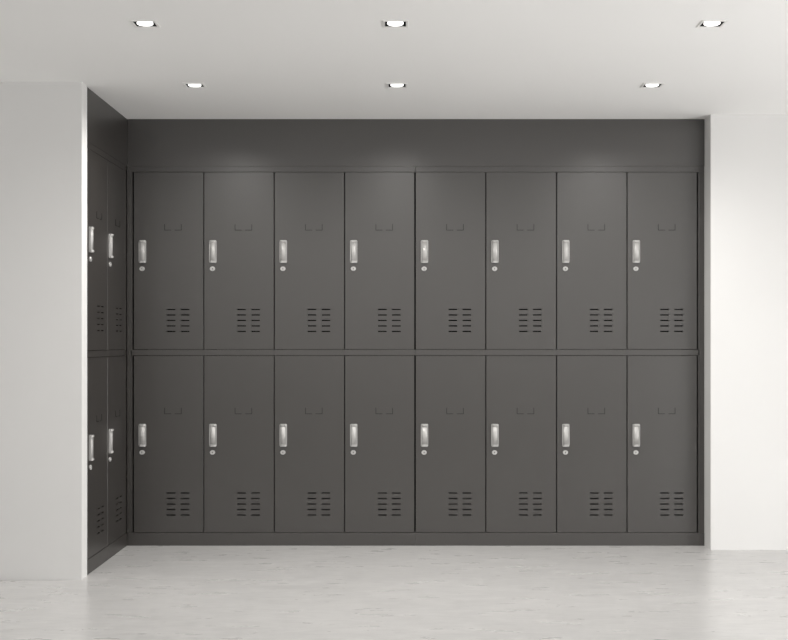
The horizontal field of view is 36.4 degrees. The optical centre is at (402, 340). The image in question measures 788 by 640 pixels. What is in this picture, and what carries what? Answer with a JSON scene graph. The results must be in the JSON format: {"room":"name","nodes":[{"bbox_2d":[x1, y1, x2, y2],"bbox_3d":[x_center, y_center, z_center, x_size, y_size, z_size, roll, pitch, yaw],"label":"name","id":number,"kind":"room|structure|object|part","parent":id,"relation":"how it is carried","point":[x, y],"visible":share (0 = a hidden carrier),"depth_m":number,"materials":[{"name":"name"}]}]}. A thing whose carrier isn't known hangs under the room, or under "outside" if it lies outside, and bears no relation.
{"room":"changing room","nodes":[
{"label":"changing room","id":0,"kind":"room"},
{"bbox_2d":[0,82,86,579],"bbox_3d":[-2.570,-0.048,5.806,2.060,2.389,0.099,0,0,0],"label":"wall column","id":1,"kind":"structure","parent":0,"point":[43,125],"depth_m":5.76,"materials":[{"name":"white paint"}]},
{"bbox_2d":[0,0,787,118],"bbox_3d":[0.400,-1.303,2.720,8.200,0.120,9.200,0,0,0],"label":"ceiling","id":2,"kind":"structure","parent":0,"point":[254,59],"depth_m":5.22,"materials":[{"name":"paint"}]},
{"bbox_2d":[129,20,159,27],"bbox_3d":[-1.008,-1.257,4.696,0.101,0.038,0.101,0,0,0],"label":"recessed light","id":3,"kind":"object","parent":2,"relation":"in","point":[136,23],"visible":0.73,"depth_m":4.69,"materials":[{"name":"white"}]},
{"bbox_2d":[183,83,206,87],"bbox_3d":[-1.010,-1.257,5.826,0.101,0.038,0.101,0,0,0],"label":"recessed light","id":4,"kind":"object","parent":2,"relation":"in","point":[187,85],"visible":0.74,"depth_m":5.82,"materials":[{"name":"white"}]},
{"bbox_2d":[382,20,407,27],"bbox_3d":[-0.029,-1.257,4.696,0.101,0.038,0.101,0,0,0],"label":"recessed light","id":5,"kind":"object","parent":2,"relation":"in","point":[386,23],"visible":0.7,"depth_m":4.69,"materials":[{"name":"white"}]},
{"bbox_2d":[386,83,406,87],"bbox_3d":[-0.028,-1.257,5.826,0.101,0.038,0.101,0,0,0],"label":"recessed light","id":6,"kind":"object","parent":2,"relation":"in","point":[391,85],"visible":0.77,"depth_m":5.82,"materials":[{"name":"white"}]},
{"bbox_2d":[640,83,664,87],"bbox_3d":[1.212,-1.257,5.826,0.101,0.038,0.101,0,0,0],"label":"recessed light","id":7,"kind":"object","parent":2,"relation":"in","point":[644,85],"visible":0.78,"depth_m":5.82,"materials":[{"name":"white"}]},
{"bbox_2d":[696,20,727,27],"bbox_3d":[1.210,-1.257,4.696,0.101,0.038,0.101,0,0,0],"label":"recessed light","id":8,"kind":"object","parent":2,"relation":"in","point":[704,23],"visible":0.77,"depth_m":4.69,"materials":[{"name":"white"}]},
{"bbox_2d":[0,532,787,639],"bbox_3d":[0.400,1.196,2.720,8.200,0.100,9.200,0,0,0],"label":"floor","id":9,"kind":"structure","parent":0,"point":[140,592],"depth_m":5.36,"materials":[{"name":"stone"}]},
{"bbox_2d":[87,141,126,574],"bbox_3d":[-1.747,0.084,6.288,0.442,2.125,0.861,0,0,0],"label":"lockers","id":10,"kind":"object","parent":9,"relation":"on","point":[106,176],"visible":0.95,"depth_m":6.23,"materials":[{"name":"metal"}]},
{"bbox_3d":[-1.535,0.527,5.929,0.018,0.127,0.041,0,0,0],"label":"handle","id":11,"kind":"part","parent":10,"relation":"part of","materials":[{"name":"metal"}]},
{"bbox_3d":[-1.535,-0.501,5.929,0.018,0.127,0.041,0,0,0],"label":"handle","id":12,"kind":"part","parent":10,"relation":"part of","materials":[{"name":"metal"}]},
{"bbox_3d":[-1.553,0.577,6.078,0.018,0.988,0.394,0,0,0],"label":"door","id":13,"kind":"part","parent":10,"relation":"part of","materials":[{"name":"metal"}]},
{"bbox_3d":[-1.553,-0.449,6.078,0.018,0.992,0.394,0,0,0],"label":"door","id":14,"kind":"part","parent":10,"relation":"part of","materials":[{"name":"metal"}]},
{"bbox_2d":[87,87,126,166],"bbox_3d":[-1.550,-1.110,6.295,0.015,0.263,0.875,0,0,0],"label":"trim","id":15,"kind":"structure","parent":10,"relation":"on","point":[106,127],"depth_m":6.25,"materials":[{"name":"metal"}]},
{"bbox_3d":[-1.535,0.527,6.326,0.018,0.127,0.041,0,0,0],"label":"handle","id":16,"kind":"part","parent":10,"relation":"part of","materials":[{"name":"metal"}]},
{"bbox_3d":[-1.535,-0.501,6.326,0.018,0.127,0.041,0,0,0],"label":"handle","id":17,"kind":"part","parent":10,"relation":"part of","materials":[{"name":"metal"}]},
{"bbox_3d":[-1.553,0.577,6.474,0.018,0.988,0.393,0,0,0],"label":"door","id":18,"kind":"part","parent":10,"relation":"part of","materials":[{"name":"metal"}]},
{"bbox_3d":[-1.553,-0.449,6.474,0.018,0.992,0.393,0,0,0],"label":"door","id":19,"kind":"part","parent":10,"relation":"part of","materials":[{"name":"metal"}]},
{"bbox_2d":[127,166,414,545],"bbox_3d":[-0.737,0.084,6.923,1.612,2.125,0.442,0,0,0],"label":"lockers","id":20,"kind":"object","parent":9,"relation":"on","point":[271,309],"visible":1,"depth_m":6.72,"materials":[{"name":"metal"}]},
{"bbox_3d":[-1.457,0.527,6.711,0.041,0.127,0.018,0,0,0],"label":"handle","id":21,"kind":"part","parent":20,"relation":"part of","materials":[{"name":"metal"}]},
{"bbox_3d":[-1.457,-0.501,6.711,0.041,0.127,0.018,0,0,0],"label":"handle","id":22,"kind":"part","parent":20,"relation":"part of","materials":[{"name":"metal"}]},
{"bbox_3d":[-1.311,0.577,6.729,0.390,0.988,0.018,0,0,0],"label":"door","id":23,"kind":"part","parent":20,"relation":"part of","materials":[{"name":"metal"}]},
{"bbox_3d":[-1.311,-0.449,6.729,0.390,0.992,0.018,0,0,0],"label":"door","id":24,"kind":"part","parent":20,"relation":"part of","materials":[{"name":"metal"}]},
{"bbox_3d":[-1.063,0.527,6.711,0.041,0.127,0.018,0,0,0],"label":"handle","id":25,"kind":"part","parent":20,"relation":"part of","materials":[{"name":"metal"}]},
{"bbox_3d":[-1.063,-0.501,6.711,0.041,0.127,0.018,0,0,0],"label":"handle","id":26,"kind":"part","parent":20,"relation":"part of","materials":[{"name":"metal"}]},
{"bbox_3d":[-0.917,0.577,6.729,0.389,0.988,0.018,0,0,0],"label":"door","id":27,"kind":"part","parent":20,"relation":"part of","materials":[{"name":"metal"}]},
{"bbox_3d":[-0.917,-0.449,6.729,0.389,0.992,0.018,0,0,0],"label":"door","id":28,"kind":"part","parent":20,"relation":"part of","materials":[{"name":"metal"}]},
{"bbox_3d":[-0.668,0.527,6.711,0.041,0.127,0.018,0,0,0],"label":"handle","id":29,"kind":"part","parent":20,"relation":"part of","materials":[{"name":"metal"}]},
{"bbox_3d":[-0.668,-0.501,6.711,0.041,0.127,0.018,0,0,0],"label":"handle","id":30,"kind":"part","parent":20,"relation":"part of","materials":[{"name":"metal"}]},
{"bbox_3d":[-0.522,0.577,6.729,0.389,0.988,0.018,0,0,0],"label":"door","id":31,"kind":"part","parent":20,"relation":"part of","materials":[{"name":"metal"}]},
{"bbox_3d":[-0.522,-0.449,6.729,0.389,0.992,0.018,0,0,0],"label":"door","id":32,"kind":"part","parent":20,"relation":"part of","materials":[{"name":"metal"}]},
{"bbox_3d":[-0.274,0.527,6.711,0.041,0.127,0.018,0,0,0],"label":"handle","id":33,"kind":"part","parent":20,"relation":"part of","materials":[{"name":"metal"}]},
{"bbox_3d":[-0.274,-0.501,6.711,0.041,0.127,0.018,0,0,0],"label":"handle","id":34,"kind":"part","parent":20,"relation":"part of","materials":[{"name":"metal"}]},
{"bbox_3d":[-0.129,0.577,6.729,0.388,0.988,0.018,0,0,0],"label":"door","id":35,"kind":"part","parent":20,"relation":"part of","materials":[{"name":"metal"}]},
{"bbox_3d":[-0.129,-0.449,6.729,0.388,0.992,0.018,0,0,0],"label":"door","id":36,"kind":"part","parent":20,"relation":"part of","materials":[{"name":"metal"}]},
{"bbox_2d":[127,119,703,165],"bbox_3d":[0.074,-1.110,6.726,3.232,0.263,0.015,0,0,0],"label":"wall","id":37,"kind":"structure","parent":20,"relation":"on","point":[150,142],"depth_m":6.72,"materials":[{"name":"paint"}]},
{"bbox_2d":[415,166,703,545],"bbox_3d":[0.879,0.084,6.923,1.620,2.125,0.442,0,0,0],"label":"lockers","id":38,"kind":"object","parent":9,"relation":"on","point":[559,310],"visible":1,"depth_m":6.72,"materials":[{"name":"metal"}]},
{"bbox_3d":[0.122,0.527,6.711,0.041,0.127,0.018,0,0,0],"label":"handle","id":39,"kind":"part","parent":38,"relation":"part of","materials":[{"name":"metal"}]},
{"bbox_3d":[0.122,-0.501,6.711,0.041,0.127,0.018,0,0,0],"label":"handle","id":40,"kind":"part","parent":38,"relation":"part of","materials":[{"name":"metal"}]},
{"bbox_3d":[0.268,0.577,6.729,0.390,0.988,0.018,0,0,0],"label":"door","id":41,"kind":"part","parent":38,"relation":"part of","materials":[{"name":"metal"}]},
{"bbox_3d":[0.268,-0.449,6.729,0.390,0.992,0.018,0,0,0],"label":"door","id":42,"kind":"part","parent":38,"relation":"part of","materials":[{"name":"metal"}]},
{"bbox_3d":[0.517,0.527,6.711,0.041,0.127,0.018,0,0,0],"label":"handle","id":43,"kind":"part","parent":38,"relation":"part of","materials":[{"name":"metal"}]},
{"bbox_3d":[0.517,-0.501,6.711,0.041,0.127,0.018,0,0,0],"label":"handle","id":44,"kind":"part","parent":38,"relation":"part of","materials":[{"name":"metal"}]},
{"bbox_3d":[0.664,0.577,6.729,0.391,0.988,0.018,0,0,0],"label":"door","id":45,"kind":"part","parent":38,"relation":"part of","materials":[{"name":"metal"}]},
{"bbox_3d":[0.664,-0.449,6.729,0.391,0.992,0.018,0,0,0],"label":"door","id":46,"kind":"part","parent":38,"relation":"part of","materials":[{"name":"metal"}]},
{"bbox_3d":[0.913,0.527,6.711,0.041,0.127,0.018,0,0,0],"label":"handle","id":47,"kind":"part","parent":38,"relation":"part of","materials":[{"name":"metal"}]},
{"bbox_3d":[0.913,-0.501,6.711,0.041,0.127,0.018,0,0,0],"label":"handle","id":48,"kind":"part","parent":38,"relation":"part of","materials":[{"name":"metal"}]},
{"bbox_3d":[1.059,0.577,6.729,0.389,0.988,0.018,0,0,0],"label":"door","id":49,"kind":"part","parent":38,"relation":"part of","materials":[{"name":"metal"}]},
{"bbox_3d":[1.059,-0.449,6.729,0.389,0.992,0.018,0,0,0],"label":"door","id":50,"kind":"part","parent":38,"relation":"part of","materials":[{"name":"metal"}]},
{"bbox_3d":[1.307,0.527,6.711,0.041,0.127,0.018,0,0,0],"label":"handle","id":51,"kind":"part","parent":38,"relation":"part of","materials":[{"name":"metal"}]},
{"bbox_3d":[1.307,-0.501,6.711,0.041,0.127,0.018,0,0,0],"label":"handle","id":52,"kind":"part","parent":38,"relation":"part of","materials":[{"name":"metal"}]},
{"bbox_3d":[1.453,0.577,6.729,0.388,0.988,0.018,0,0,0],"label":"door","id":53,"kind":"part","parent":38,"relation":"part of","materials":[{"name":"metal"}]},
{"bbox_3d":[1.453,-0.449,6.729,0.388,0.992,0.018,0,0,0],"label":"door","id":54,"kind":"part","parent":38,"relation":"part of","materials":[{"name":"metal"}]},
{"bbox_2d":[704,115,787,549],"bbox_3d":[3.045,-0.048,6.903,2.710,2.389,0.634,0,0,0],"label":"wall pier","id":55,"kind":"object","parent":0,"point":[746,156],"visible":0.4,"depth_m":6.59,"materials":[{"name":"white paint"}]}
]}

